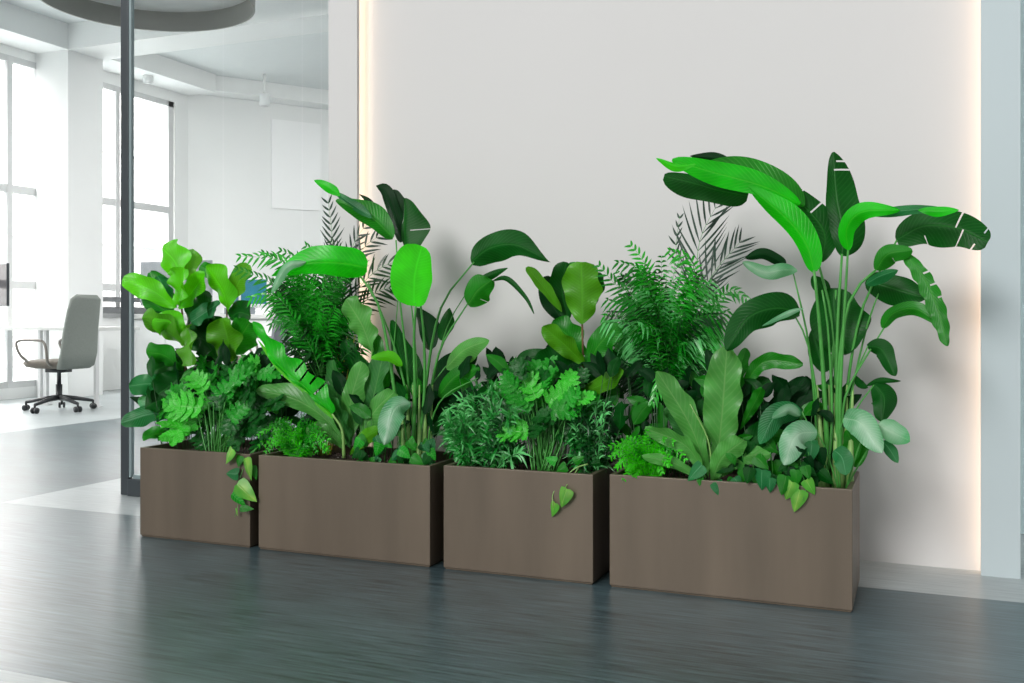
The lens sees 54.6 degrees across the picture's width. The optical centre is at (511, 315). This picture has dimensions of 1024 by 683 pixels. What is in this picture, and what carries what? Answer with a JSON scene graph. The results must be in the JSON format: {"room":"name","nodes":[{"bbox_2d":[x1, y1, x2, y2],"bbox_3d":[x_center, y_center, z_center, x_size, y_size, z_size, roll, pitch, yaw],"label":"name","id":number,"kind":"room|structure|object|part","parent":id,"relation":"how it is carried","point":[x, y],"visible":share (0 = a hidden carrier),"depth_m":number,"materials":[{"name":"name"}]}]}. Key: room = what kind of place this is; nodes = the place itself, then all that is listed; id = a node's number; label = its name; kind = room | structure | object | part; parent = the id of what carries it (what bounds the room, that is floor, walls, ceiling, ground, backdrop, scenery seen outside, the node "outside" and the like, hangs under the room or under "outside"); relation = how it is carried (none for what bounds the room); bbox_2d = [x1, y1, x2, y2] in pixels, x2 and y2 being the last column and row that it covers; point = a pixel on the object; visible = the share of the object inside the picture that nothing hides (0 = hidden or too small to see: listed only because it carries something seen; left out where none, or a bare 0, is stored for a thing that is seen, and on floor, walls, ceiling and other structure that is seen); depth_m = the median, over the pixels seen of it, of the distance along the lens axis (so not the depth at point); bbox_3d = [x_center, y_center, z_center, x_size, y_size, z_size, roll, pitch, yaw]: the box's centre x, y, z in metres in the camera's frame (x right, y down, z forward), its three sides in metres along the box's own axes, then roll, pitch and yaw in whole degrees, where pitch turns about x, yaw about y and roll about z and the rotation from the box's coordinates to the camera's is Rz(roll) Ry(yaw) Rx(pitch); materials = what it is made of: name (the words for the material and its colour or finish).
{"room":"lobby","nodes":[
{"label":"lobby","id":0,"kind":"room"},
{"bbox_2d":[0,1,215,399],"bbox_3d":[-6.630,-1.150,7.582,0.770,4.100,12.980,0,0,22],"label":"wall","id":1,"kind":"structure","parent":0,"point":[24,34],"depth_m":12.00,"materials":[{"name":"white paint"}]},
{"bbox_2d":[0,53,35,388],"bbox_3d":[-6.293,-1.020,8.697,0.052,3.600,5.300,0,0,22],"label":"window","id":2,"kind":"structure","parent":1,"relation":"in","point":[7,187],"depth_m":10.73,"materials":[{"name":"white metal"}]},
{"bbox_2d":[103,82,172,317],"bbox_3d":[-4.762,-1.400,12.285,0.154,2.840,1.700,0,0,22],"label":"window","id":3,"kind":"structure","parent":1,"relation":"in","point":[115,201],"depth_m":12.18,"materials":[{"name":"white metal"}]},
{"bbox_3d":[-4.728,-0.105,12.271,0.080,0.250,1.500,0,0,22],"label":"window rail","id":4,"kind":"part","parent":3,"relation":"part of","materials":[{"name":"grey metal"}]},
{"bbox_2d":[0,0,327,89],"bbox_3d":[-0.372,-3.250,10.925,9.800,0.100,12.075,0,0,22],"label":"ceiling","id":5,"kind":"structure","parent":0,"point":[299,60],"depth_m":12.23,"materials":[{"name":"white paint"}]},
{"bbox_2d":[40,0,254,31],"bbox_3d":[-2.330,-2.603,6.332,1.340,1.197,1.340,0,0,22],"label":"pendant lamp","id":6,"kind":"object","parent":5,"relation":"hanging from","point":[152,15],"visible":0.95,"depth_m":6.86,"materials":[{"name":"metal"}]},
{"bbox_2d":[91,0,245,11],"bbox_3d":[-2.330,-2.140,6.332,1.316,0.001,1.316,0,0,22],"label":"diffuser","id":7,"kind":"object","parent":6,"relation":"attached to","point":[149,5],"depth_m":6.81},
{"bbox_2d":[143,75,152,83],"bbox_3d":[-4.486,-3.034,12.225,0.123,0.332,0.123,0,0,22],"label":"ceiling spotlight","id":8,"kind":"object","parent":5,"relation":"attached to","point":[147,79],"visible":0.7,"depth_m":12.18,"materials":[{"name":"white metal"}]},
{"bbox_2d":[68,0,327,59],"bbox_3d":[-0.776,-3.060,9.456,8.630,0.280,0.500,0,0,22],"label":"ceiling beam","id":9,"kind":"structure","parent":5,"relation":"attached to","point":[272,19],"depth_m":10.36,"materials":[{"name":"white paint"}]},
{"bbox_2d":[259,74,269,106],"bbox_3d":[-3.277,-2.988,13.134,0.132,0.424,0.132,0,0,22],"label":"ceiling spotlight","id":10,"kind":"object","parent":5,"relation":"attached to","point":[264,98],"visible":1,"depth_m":13.10,"materials":[{"name":"white metal"}]},
{"bbox_3d":[-3.277,-3.070,13.134,0.040,0.261,0.037,0,0,22],"label":"stem","id":11,"kind":"part","parent":10,"relation":"part of","materials":[{"name":"white metal"}]},
{"bbox_2d":[188,75,327,313],"bbox_3d":[-0.532,-1.150,15.716,9.000,4.100,0.550,0,0,-33],"label":"wall","id":12,"kind":"structure","parent":0,"point":[230,212],"depth_m":13.72,"materials":[{"name":"white paint"}]},
{"bbox_2d":[271,119,320,210],"bbox_3d":[-3.078,-2.146,14.147,0.730,1.252,0.016,0,0,-33],"label":"whiteboard","id":13,"kind":"object","parent":12,"relation":"attached to","point":[295,146],"visible":1,"depth_m":14.13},
{"bbox_2d":[328,0,358,445],"bbox_3d":[-0.741,-1.150,4.452,0.148,4.100,0.070,0,0,22],"label":"wall","id":14,"kind":"structure","parent":0,"point":[343,15],"depth_m":4.42,"materials":[{"name":"paint"}]},
{"bbox_2d":[0,367,1023,682],"bbox_3d":[-2.178,0.950,5.221,24.000,0.100,24.000,0,0,22],"label":"floor","id":15,"kind":"structure","parent":0,"point":[86,597],"depth_m":3.00,"materials":[{"name":"stone"}]},
{"bbox_2d":[15,294,100,413],"bbox_3d":[-4.313,0.350,9.425,0.670,1.100,0.635,0,0,18],"label":"office chair","id":16,"kind":"object","parent":15,"relation":"on","point":[78,344],"visible":1,"depth_m":9.31,"materials":[{"name":"grey fabric"}]},
{"bbox_3d":[-4.448,0.347,9.241,0.391,0.270,0.100,0,0,18],"label":"armrest","id":17,"kind":"part","parent":16,"relation":"part of","materials":[{"name":"metal"}]},
{"bbox_3d":[-4.478,0.791,9.436,0.296,0.085,0.054,0,0,-4],"label":"leg","id":18,"kind":"part","parent":16,"relation":"part of","materials":[{"name":"black plastic"}]},
{"bbox_3d":[-4.333,0.455,9.454,0.520,0.080,0.500,0,0,18],"label":"seat","id":19,"kind":"part","parent":16,"relation":"part of","materials":[{"name":"beige fabric"}]},
{"bbox_3d":[-4.365,0.790,9.291,0.054,0.084,0.296,0,0,18],"label":"leg","id":20,"kind":"part","parent":16,"relation":"part of","materials":[{"name":"black plastic"}]},
{"bbox_3d":[-4.182,0.791,9.349,0.296,0.086,0.055,0,0,37],"label":"leg","id":21,"kind":"part","parent":16,"relation":"part of","materials":[{"name":"black plastic"}]},
{"bbox_3d":[-4.180,0.791,9.543,0.296,0.086,0.054,0,0,-35],"label":"leg","id":22,"kind":"part","parent":16,"relation":"part of","materials":[{"name":"black plastic"}]},
{"bbox_3d":[-4.095,0.150,9.375,0.223,0.700,0.460,0,0,18],"label":"backrest","id":23,"kind":"part","parent":16,"relation":"part of","materials":[{"name":"grey fabric"}]},
{"bbox_2d":[36,50,102,396],"bbox_3d":[-4.984,-1.150,11.187,0.470,4.100,0.500,0,0,22],"label":"column","id":24,"kind":"structure","parent":15,"relation":"on","point":[69,83],"depth_m":11.00,"materials":[{"name":"white paint"}]},
{"bbox_2d":[0,326,139,407],"bbox_3d":[-5.160,0.505,10.481,2.610,0.790,0.600,0,0,22],"label":"desk","id":25,"kind":"object","parent":15,"relation":"on","point":[40,329],"visible":0.56,"depth_m":10.02,"materials":[{"name":"white"}]},
{"bbox_2d":[0,263,9,326],"bbox_3d":[-5.354,-0.216,10.333,0.540,0.650,0.160,0,0,40],"label":"monitor","id":26,"kind":"object","parent":25,"relation":"on","point":[4,267],"visible":1,"depth_m":10.18,"materials":[{"name":"metal"}]},
{"bbox_3d":[-5.361,-0.321,10.325,0.540,0.440,0.024,0,0,40],"label":"panel","id":27,"kind":"part","parent":26,"relation":"part of","materials":[{"name":"metal"}]},
{"bbox_3d":[-4.779,0.522,10.054,0.100,0.755,0.060,0,0,22],"label":"leg","id":28,"kind":"part","parent":25,"relation":"part of","materials":[{"name":"white metal"}]},
{"bbox_3d":[-4.705,0.522,10.024,0.100,0.755,0.060,0,0,22],"label":"leg","id":29,"kind":"part","parent":25,"relation":"part of","materials":[{"name":"white metal"}]},
{"bbox_3d":[-4.095,0.522,9.772,0.100,0.755,0.060,0,0,22],"label":"leg","id":30,"kind":"part","parent":25,"relation":"part of","materials":[{"name":"white metal"}]},
{"bbox_3d":[-3.909,0.522,10.226,0.100,0.755,0.060,0,0,22],"label":"leg","id":31,"kind":"part","parent":25,"relation":"part of","materials":[{"name":"white metal"}]},
{"bbox_2d":[121,0,139,496],"bbox_3d":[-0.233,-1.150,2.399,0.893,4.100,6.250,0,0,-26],"label":"post","id":32,"kind":"object","parent":15,"relation":"on","point":[130,486],"visible":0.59,"depth_m":4.99,"materials":[{"name":"metal"}]},
{"bbox_3d":[-1.944,-1.150,5.000,0.050,4.100,0.028,0,0,22],"label":"post","id":33,"kind":"part","parent":32,"relation":"part of","materials":[{"name":"metal"}]},
{"bbox_3d":[-1.913,-1.195,4.988,0.016,4.010,0.020,0,0,22],"label":"post trim","id":34,"kind":"part","parent":32,"relation":"part of","materials":[{"name":"metal"}]},
{"bbox_3d":[-1.352,0.858,4.757,1.214,0.085,0.060,0,0,22],"label":"rail","id":35,"kind":"part","parent":32,"relation":"part of","materials":[{"name":"metal"}]},
{"bbox_3d":[-1.342,0.805,4.753,1.194,0.020,0.024,0,0,22],"label":"rail trim","id":36,"kind":"part","parent":32,"relation":"part of","materials":[{"name":"metal"}]},
{"bbox_2d":[140,437,284,547],"bbox_3d":[-1.194,0.719,4.127,0.545,0.363,0.385,0,0,22],"label":"planter","id":37,"kind":"object","parent":15,"relation":"on","point":[185,495],"visible":0.66,"depth_m":3.95,"materials":[{"name":"wood"},{"name":"soil"}]},
{"bbox_2d":[121,239,220,440],"bbox_3d":[-1.454,0.138,4.293,0.498,0.962,0.280,0,0,20],"label":"fiddle leaf fig","id":38,"kind":"object","parent":37,"relation":"on","point":[158,298],"visible":0.73,"depth_m":4.29,"materials":[{"name":"green plant"}]},
{"bbox_2d":[130,339,298,452],"bbox_3d":[-1.258,0.335,4.225,0.896,0.476,0.246,0,0,26],"label":"plant","id":39,"kind":"object","parent":37,"relation":"on","point":[223,351],"visible":0.23,"depth_m":4.15,"materials":[{"name":"green plant"}]},
{"bbox_2d":[155,354,285,452],"bbox_3d":[-1.212,0.366,4.088,0.778,0.427,0.317,0,0,22],"label":"philodendron","id":40,"kind":"object","parent":37,"relation":"on","point":[245,416],"visible":0.96,"depth_m":4.04,"materials":[{"name":"green plant"}]},
{"bbox_2d":[189,262,257,437],"bbox_3d":[-1.234,0.188,4.236,0.360,0.852,0.154,0,0,22],"label":"fiddle leaf fig","id":41,"kind":"object","parent":37,"relation":"on","point":[239,336],"visible":0.66,"depth_m":4.23,"materials":[{"name":"green plant"}]},
{"bbox_2d":[226,446,257,515],"bbox_3d":[-1.038,0.644,3.863,0.150,0.272,0.088,0,0,22],"label":"pothos vine","id":42,"kind":"object","parent":37,"relation":"on","point":[243,489],"visible":0.99,"depth_m":3.83,"materials":[{"name":"green plant"}]},
{"bbox_2d":[134,314,317,393],"bbox_3d":[-3.207,0.440,11.375,2.575,0.920,0.600,0,0,22],"label":"counter","id":43,"kind":"object","parent":15,"relation":"on","point":[143,337],"depth_m":11.50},
{"bbox_3d":[-4.220,0.455,11.515,0.483,0.810,0.012,0,0,22],"label":"door","id":44,"kind":"part","parent":43,"relation":"part of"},
{"bbox_2d":[140,260,212,313],"bbox_3d":[-3.934,-0.332,11.630,1.045,0.622,0.160,0,0,22],"label":"monitor","id":45,"kind":"object","parent":43,"relation":"on","point":[145,267],"visible":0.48,"depth_m":11.70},
{"bbox_3d":[-3.762,0.455,11.326,0.483,0.810,0.012,0,0,22],"label":"door","id":46,"kind":"part","parent":43,"relation":"part of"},
{"bbox_2d":[134,314,274,318],"bbox_3d":[-3.207,0.005,11.375,2.575,0.050,0.600,0,0,22],"label":"countertop","id":47,"kind":"structure","parent":43,"relation":"on","point":[136,316],"depth_m":10.91,"materials":[{"name":"white"}]},
{"bbox_2d":[224,307,254,313],"bbox_3d":[-3.038,-0.060,11.100,0.350,0.079,0.120,0,0,22],"label":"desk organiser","id":48,"kind":"object","parent":43,"relation":"on","point":[252,311],"visible":0.29,"depth_m":11.04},
{"bbox_2d":[240,279,267,307],"bbox_3d":[-2.904,-0.221,11.207,0.369,0.399,0.160,0,0,22],"label":"monitor","id":49,"kind":"object","parent":43,"relation":"on","point":[250,290],"visible":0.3,"depth_m":11.18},
{"bbox_3d":[-2.847,0.455,10.950,0.483,0.810,0.012,0,0,22],"label":"door","id":50,"kind":"part","parent":43,"relation":"part of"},
{"bbox_2d":[255,308,271,313],"bbox_3d":[-2.667,-0.053,10.958,0.284,0.065,0.180,0,0,22],"label":"paper stack","id":51,"kind":"object","parent":43,"relation":"on","point":[257,310],"visible":0.43,"depth_m":10.90,"materials":[{"name":"white paper"}]},
{"bbox_2d":[231,298,289,362],"bbox_3d":[-2.641,0.350,10.311,0.670,1.100,0.635,0,0,9],"label":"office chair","id":52,"kind":"object","parent":15,"relation":"on","point":[277,333],"visible":0.04,"depth_m":10.14,"materials":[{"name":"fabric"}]},
{"bbox_3d":[-2.417,0.150,10.299,0.223,0.700,0.460,0,0,9],"label":"backrest","id":53,"kind":"part","parent":52,"relation":"part of","materials":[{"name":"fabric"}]},
{"bbox_2d":[259,444,455,566],"bbox_3d":[-0.563,0.719,3.867,0.741,0.363,0.385,0,0,22],"label":"planter","id":54,"kind":"object","parent":15,"relation":"on","point":[333,505],"visible":0.66,"depth_m":3.68,"materials":[{"name":"brown wood"}]},
{"bbox_2d":[259,350,315,448],"bbox_3d":[-0.909,0.353,4.090,0.374,0.439,0.236,0,0,22],"label":"plant","id":55,"kind":"object","parent":54,"relation":"on","point":[295,420],"visible":0.15,"depth_m":4.03,"materials":[{"name":"green plant"}]},
{"bbox_2d":[254,413,331,456],"bbox_3d":[-0.870,0.471,3.902,0.415,0.203,0.159,0,0,22],"label":"fern","id":56,"kind":"object","parent":54,"relation":"on","point":[295,443],"visible":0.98,"depth_m":3.88,"materials":[{"name":"green plant"}]},
{"bbox_2d":[252,321,345,457],"bbox_3d":[-0.832,0.285,3.874,0.386,0.529,0.039,0,0,11],"label":"banana plant","id":57,"kind":"object","parent":54,"relation":"on","point":[274,350],"visible":1,"depth_m":3.87,"materials":[{"name":"green plant"}]},
{"bbox_2d":[231,194,396,455],"bbox_3d":[-0.774,0.041,4.073,0.780,1.118,0.306,0,0,10],"label":"areca palm","id":58,"kind":"object","parent":54,"relation":"on","point":[316,322],"visible":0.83,"depth_m":4.04,"materials":[{"name":"plant"}]},
{"bbox_2d":[256,295,397,454],"bbox_3d":[-0.688,0.230,3.922,0.598,0.622,0.261,0,0,22],"label":"fern","id":59,"kind":"object","parent":54,"relation":"on","point":[365,379],"visible":0.78,"depth_m":3.89,"materials":[{"name":"green plant"}]},
{"bbox_2d":[331,370,448,461],"bbox_3d":[-0.462,0.393,3.891,0.553,0.358,0.245,0,0,22],"label":"plant","id":60,"kind":"object","parent":54,"relation":"on","point":[359,410],"visible":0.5,"depth_m":3.82,"materials":[{"name":"green plant"}]},
{"bbox_2d":[352,433,435,464],"bbox_3d":[-0.439,0.514,3.677,0.363,0.145,0.070,0,0,24],"label":"ivy","id":61,"kind":"object","parent":54,"relation":"on","point":[402,454],"visible":0.83,"depth_m":3.66,"materials":[{"name":"green plant"}]},
{"bbox_2d":[271,180,548,464],"bbox_3d":[-0.347,0.018,3.788,1.097,1.108,0.388,0,0,17],"label":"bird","id":62,"kind":"object","parent":54,"relation":"on","point":[411,269],"visible":0.91,"depth_m":3.78},
{"bbox_2d":[444,454,624,584],"bbox_3d":[0.087,0.716,3.600,0.556,0.369,0.385,0,0,22],"label":"planter","id":63,"kind":"object","parent":15,"relation":"on","point":[500,521],"visible":0.69,"depth_m":3.42,"materials":[{"name":"brown wood"}]},
{"bbox_2d":[432,378,532,468],"bbox_3d":[-0.117,0.414,3.649,0.331,0.388,0.482,0,0,-10],"label":"shrub","id":64,"kind":"object","parent":63,"relation":"on","point":[470,444],"visible":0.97,"depth_m":3.57,"materials":[{"name":"green plant"}]},
{"bbox_3d":[-0.235,0.506,3.762,0.185,0.188,0.141,0,0,22],"label":"stem","id":65,"kind":"part","parent":64,"relation":"part of","materials":[{"name":"green plant"}]},
{"bbox_3d":[-0.209,0.547,3.771,0.094,0.121,0.173,0,0,-41],"label":"stem","id":66,"kind":"part","parent":64,"relation":"part of","materials":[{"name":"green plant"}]},
{"bbox_3d":[-0.195,0.525,3.699,0.161,0.162,0.100,0,0,22],"label":"stem","id":67,"kind":"part","parent":64,"relation":"part of","materials":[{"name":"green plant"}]},
{"bbox_3d":[-0.209,0.456,3.696,0.147,0.222,0.104,0,0,22],"label":"stem","id":68,"kind":"part","parent":64,"relation":"part of","materials":[{"name":"green plant"}]},
{"bbox_3d":[-0.201,0.448,3.574,0.128,0.238,0.137,0,0,22],"label":"stem","id":69,"kind":"part","parent":64,"relation":"part of","materials":[{"name":"green plant"}]},
{"bbox_3d":[-0.205,0.480,3.613,0.108,0.174,0.112,0,0,22],"label":"stem","id":70,"kind":"part","parent":64,"relation":"part of","materials":[{"name":"green plant"}]},
{"bbox_3d":[-0.176,0.463,3.577,0.131,0.207,0.129,0,0,22],"label":"stem","id":71,"kind":"part","parent":64,"relation":"part of","materials":[{"name":"green plant"}]},
{"bbox_3d":[-0.175,0.440,3.667,0.126,0.253,0.114,0,0,22],"label":"stem","id":72,"kind":"part","parent":64,"relation":"part of","materials":[{"name":"green plant"}]},
{"bbox_3d":[-0.179,0.436,3.574,0.117,0.260,0.129,0,0,22],"label":"stem","id":73,"kind":"part","parent":64,"relation":"part of","materials":[{"name":"green plant"}]},
{"bbox_3d":[-0.161,0.425,3.652,0.140,0.283,0.113,0,0,22],"label":"stem","id":74,"kind":"part","parent":64,"relation":"part of","materials":[{"name":"green plant"}]},
{"bbox_3d":[-0.166,0.452,3.571,0.124,0.230,0.116,0,0,22],"label":"stem","id":75,"kind":"part","parent":64,"relation":"part of","materials":[{"name":"green plant"}]},
{"bbox_3d":[-0.159,0.423,3.663,0.118,0.287,0.108,0,0,22],"label":"stem","id":76,"kind":"part","parent":64,"relation":"part of","materials":[{"name":"green plant"}]},
{"bbox_3d":[-0.141,0.421,3.720,0.121,0.290,0.115,0,0,22],"label":"stem","id":77,"kind":"part","parent":64,"relation":"part of","materials":[{"name":"green plant"}]},
{"bbox_3d":[-0.122,0.397,3.684,0.124,0.339,0.113,0,0,22],"label":"stem","id":78,"kind":"part","parent":64,"relation":"part of","materials":[{"name":"green plant"}]},
{"bbox_3d":[-0.132,0.447,3.661,0.108,0.238,0.116,0,0,22],"label":"stem","id":79,"kind":"part","parent":64,"relation":"part of","materials":[{"name":"green plant"}]},
{"bbox_3d":[-0.117,0.403,3.728,0.131,0.328,0.128,0,0,22],"label":"stem","id":80,"kind":"part","parent":64,"relation":"part of","materials":[{"name":"green plant"}]},
{"bbox_3d":[-0.098,0.455,3.655,0.119,0.222,0.111,0,0,22],"label":"stem","id":81,"kind":"part","parent":64,"relation":"part of","materials":[{"name":"green plant"}]},
{"bbox_3d":[-0.102,0.413,3.660,0.106,0.306,0.115,0,0,-7],"label":"stem","id":82,"kind":"part","parent":64,"relation":"part of","materials":[{"name":"green plant"}]},
{"bbox_3d":[-0.098,0.403,3.624,0.110,0.326,0.099,0,0,22],"label":"stem","id":83,"kind":"part","parent":64,"relation":"part of","materials":[{"name":"green plant"}]},
{"bbox_3d":[-0.074,0.429,3.547,0.122,0.288,0.120,0,0,22],"label":"stem","id":84,"kind":"part","parent":64,"relation":"part of","materials":[{"name":"green plant"}]},
{"bbox_3d":[-0.076,0.394,3.602,0.110,0.344,0.089,0,0,22],"label":"stem","id":85,"kind":"part","parent":64,"relation":"part of","materials":[{"name":"green plant"}]},
{"bbox_3d":[-0.059,0.426,3.558,0.154,0.282,0.124,0,0,22],"label":"stem","id":86,"kind":"part","parent":64,"relation":"part of","materials":[{"name":"green plant"}]},
{"bbox_3d":[-0.057,0.450,3.551,0.121,0.261,0.111,0,0,22],"label":"stem","id":87,"kind":"part","parent":64,"relation":"part of","materials":[{"name":"green plant"}]},
{"bbox_3d":[-0.062,0.456,3.527,0.136,0.266,0.131,0,0,22],"label":"stem","id":88,"kind":"part","parent":64,"relation":"part of","materials":[{"name":"green plant"}]},
{"bbox_3d":[-0.028,0.438,3.536,0.161,0.257,0.122,0,0,22],"label":"stem","id":89,"kind":"part","parent":64,"relation":"part of","materials":[{"name":"green plant"}]},
{"bbox_3d":[-0.021,0.476,3.560,0.175,0.238,0.096,0,0,34],"label":"stem","id":90,"kind":"part","parent":64,"relation":"part of","materials":[{"name":"green plant"}]},
{"bbox_3d":[-0.011,0.440,3.509,0.179,0.254,0.133,0,0,22],"label":"stem","id":91,"kind":"part","parent":64,"relation":"part of","materials":[{"name":"green plant"}]},
{"bbox_3d":[-0.026,0.516,3.583,0.113,0.128,0.133,0,0,-39],"label":"stem","id":92,"kind":"part","parent":64,"relation":"part of","materials":[{"name":"green plant"}]},
{"bbox_3d":[-0.017,0.504,3.555,0.140,0.156,0.122,0,0,22],"label":"stem","id":93,"kind":"part","parent":64,"relation":"part of","materials":[{"name":"green plant"}]},
{"bbox_3d":[0.005,0.521,3.507,0.179,0.142,0.119,0,0,22],"label":"stem","id":94,"kind":"part","parent":64,"relation":"part of","materials":[{"name":"green plant"}]},
{"bbox_2d":[439,347,625,472],"bbox_3d":[0.043,0.339,3.679,0.850,0.455,0.252,0,0,22],"label":"plant","id":95,"kind":"object","parent":63,"relation":"on","point":[496,360],"visible":0.34,"depth_m":3.59,"materials":[{"name":"green plant"}]},
{"bbox_2d":[480,355,602,471],"bbox_3d":[0.087,0.356,3.544,0.472,0.430,0.260,0,0,22],"label":"philodendron","id":96,"kind":"object","parent":63,"relation":"on","point":[526,381],"visible":0.88,"depth_m":3.51,"materials":[{"name":"green plant"}]},
{"bbox_2d":[517,261,623,467],"bbox_3d":[0.218,0.189,3.636,0.454,0.784,0.231,0,0,22],"label":"fiddle leaf fig","id":97,"kind":"object","parent":63,"relation":"on","point":[573,288],"visible":0.66,"depth_m":3.61,"materials":[{"name":"green plant"}]},
{"bbox_2d":[545,456,600,516],"bbox_3d":[0.196,0.581,3.376,0.197,0.201,0.102,0,0,22],"label":"pothos vine","id":98,"kind":"object","parent":63,"relation":"on","point":[565,495],"visible":1,"depth_m":3.37,"materials":[{"name":"green plant"}]},
{"bbox_2d":[562,389,620,473],"bbox_3d":[0.285,0.425,3.509,0.238,0.354,0.304,0,0,22],"label":"shrub","id":99,"kind":"object","parent":63,"relation":"on","point":[585,450],"visible":0.76,"depth_m":3.45,"materials":[{"name":"green plant"}]},
{"bbox_3d":[0.222,0.504,3.469,0.098,0.158,0.087,0,0,22],"label":"stem","id":100,"kind":"part","parent":99,"relation":"part of","materials":[{"name":"green plant"}]},
{"bbox_3d":[0.224,0.507,3.451,0.100,0.191,0.096,0,0,22],"label":"stem","id":101,"kind":"part","parent":99,"relation":"part of","materials":[{"name":"green plant"}]},
{"bbox_3d":[0.230,0.441,3.446,0.095,0.251,0.104,0,0,22],"label":"stem","id":102,"kind":"part","parent":99,"relation":"part of","materials":[{"name":"green plant"}]},
{"bbox_3d":[0.228,0.490,3.454,0.087,0.174,0.113,0,0,22],"label":"stem","id":103,"kind":"part","parent":99,"relation":"part of","materials":[{"name":"green plant"}]},
{"bbox_3d":[0.235,0.435,3.436,0.084,0.263,0.131,0,0,22],"label":"stem","id":104,"kind":"part","parent":99,"relation":"part of","materials":[{"name":"green plant"}]},
{"bbox_3d":[0.260,0.439,3.487,0.092,0.254,0.090,0,0,22],"label":"stem","id":105,"kind":"part","parent":99,"relation":"part of","materials":[{"name":"green plant"}]},
{"bbox_3d":[0.255,0.407,3.448,0.092,0.318,0.114,0,0,22],"label":"stem","id":106,"kind":"part","parent":99,"relation":"part of","materials":[{"name":"green plant"}]},
{"bbox_3d":[0.266,0.470,3.429,0.075,0.239,0.113,0,0,22],"label":"stem","id":107,"kind":"part","parent":99,"relation":"part of","materials":[{"name":"green plant"}]},
{"bbox_3d":[0.283,0.429,3.458,0.093,0.275,0.088,0,0,22],"label":"stem","id":108,"kind":"part","parent":99,"relation":"part of","materials":[{"name":"green plant"}]},
{"bbox_3d":[0.301,0.438,3.479,0.107,0.256,0.080,0,0,22],"label":"stem","id":109,"kind":"part","parent":99,"relation":"part of","materials":[{"name":"green plant"}]},
{"bbox_3d":[0.302,0.428,3.420,0.105,0.277,0.110,0,0,22],"label":"stem","id":110,"kind":"part","parent":99,"relation":"part of","materials":[{"name":"green plant"}]},
{"bbox_3d":[0.313,0.428,3.479,0.093,0.276,0.085,0,0,22],"label":"stem","id":111,"kind":"part","parent":99,"relation":"part of","materials":[{"name":"green plant"}]},
{"bbox_3d":[0.328,0.465,3.460,0.100,0.202,0.090,0,0,22],"label":"stem","id":112,"kind":"part","parent":99,"relation":"part of","materials":[{"name":"green plant"}]},
{"bbox_3d":[0.344,0.471,3.491,0.106,0.190,0.110,0,0,22],"label":"stem","id":113,"kind":"part","parent":99,"relation":"part of","materials":[{"name":"green plant"}]},
{"bbox_3d":[0.340,0.436,3.503,0.095,0.261,0.101,0,0,22],"label":"stem","id":114,"kind":"part","parent":99,"relation":"part of","materials":[{"name":"green plant"}]},
{"bbox_2d":[610,462,859,611],"bbox_3d":[0.751,0.713,3.327,0.765,0.374,0.385,0,0,22],"label":"planter","id":115,"kind":"object","parent":15,"relation":"on","point":[744,542],"visible":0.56,"depth_m":3.15,"materials":[{"name":"brown wood"}]},
{"bbox_2d":[607,427,689,481],"bbox_3d":[0.461,0.465,3.356,0.292,0.201,0.232,0,0,15],"label":"fern","id":116,"kind":"object","parent":115,"relation":"on","point":[634,448],"visible":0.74,"depth_m":3.32,"materials":[{"name":"green plant"}]},
{"bbox_2d":[605,349,712,479],"bbox_3d":[0.528,0.336,3.485,0.526,0.451,0.226,0,0,22],"label":"plant","id":117,"kind":"object","parent":115,"relation":"on","point":[638,414],"visible":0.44,"depth_m":3.44,"materials":[{"name":"green plant"}]},
{"bbox_2d":[593,200,759,473],"bbox_3d":[0.585,0.054,3.494,0.602,1.121,0.382,0,0,3],"label":"palm","id":118,"kind":"object","parent":115,"relation":"on","point":[655,334],"visible":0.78,"depth_m":3.47,"materials":[{"name":"green plant"}]},
{"bbox_2d":[642,347,809,494],"bbox_3d":[0.706,0.342,3.273,0.510,0.482,0.272,0,0,22],"label":"fern","id":119,"kind":"object","parent":115,"relation":"on","point":[723,395],"visible":0.91,"depth_m":3.29,"materials":[{"name":"green plant"}]},
{"bbox_2d":[716,436,833,511],"bbox_3d":[0.820,0.493,3.131,0.368,0.221,0.128,0,0,22],"label":"ivy","id":120,"kind":"object","parent":115,"relation":"on","point":[808,473],"visible":0.91,"depth_m":3.09,"materials":[{"name":"green plant"}]},
{"bbox_2d":[736,375,861,487],"bbox_3d":[0.928,0.378,3.327,0.468,0.368,0.228,0,0,22],"label":"plant","id":121,"kind":"object","parent":115,"relation":"on","point":[780,385],"visible":0.32,"depth_m":3.27,"materials":[{"name":"green plant"}]},
{"bbox_2d":[656,152,990,487],"bbox_3d":[0.990,0.005,3.216,1.019,1.145,0.349,0,0,22],"label":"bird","id":122,"kind":"object","parent":115,"relation":"on","point":[838,324],"visible":0.91,"depth_m":3.21},
{"bbox_2d":[758,401,909,487],"bbox_3d":[1.009,0.408,3.130,0.461,0.270,0.243,0,0,22],"label":"leaf plant","id":123,"kind":"object","parent":115,"relation":"on","point":[866,434],"visible":0.96,"depth_m":3.09,"materials":[{"name":"green plant"}]},
{"bbox_2d":[359,0,980,570],"bbox_3d":[0.515,-1.150,4.059,2.770,4.100,0.160,0,0,22],"label":"wall","id":124,"kind":"structure","parent":0,"point":[549,121],"depth_m":3.89,"materials":[{"name":"paint"}]},
{"bbox_2d":[981,0,1019,578],"bbox_3d":[1.696,-1.150,3.449,0.122,4.100,0.070,0,0,22],"label":"wall","id":125,"kind":"structure","parent":0,"point":[1000,19],"depth_m":3.42,"materials":[{"name":"paint"}]},
{"bbox_2d":[1020,0,1023,533],"bbox_3d":[2.633,-1.150,3.972,1.188,4.100,0.150,0,0,22],"label":"wall","id":126,"kind":"structure","parent":0,"point":[1021,1],"depth_m":4.11,"materials":[{"name":"white paint"}]},
{"label":"outside","id":127,"kind":"structure","parent":0,"visible":0},
{"bbox_2d":[0,61,156,367],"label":"window","id":128,"kind":"structure","parent":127,"point":[145,113],"depth_m":19.33,"materials":[{"name":"glass"}]}
]}

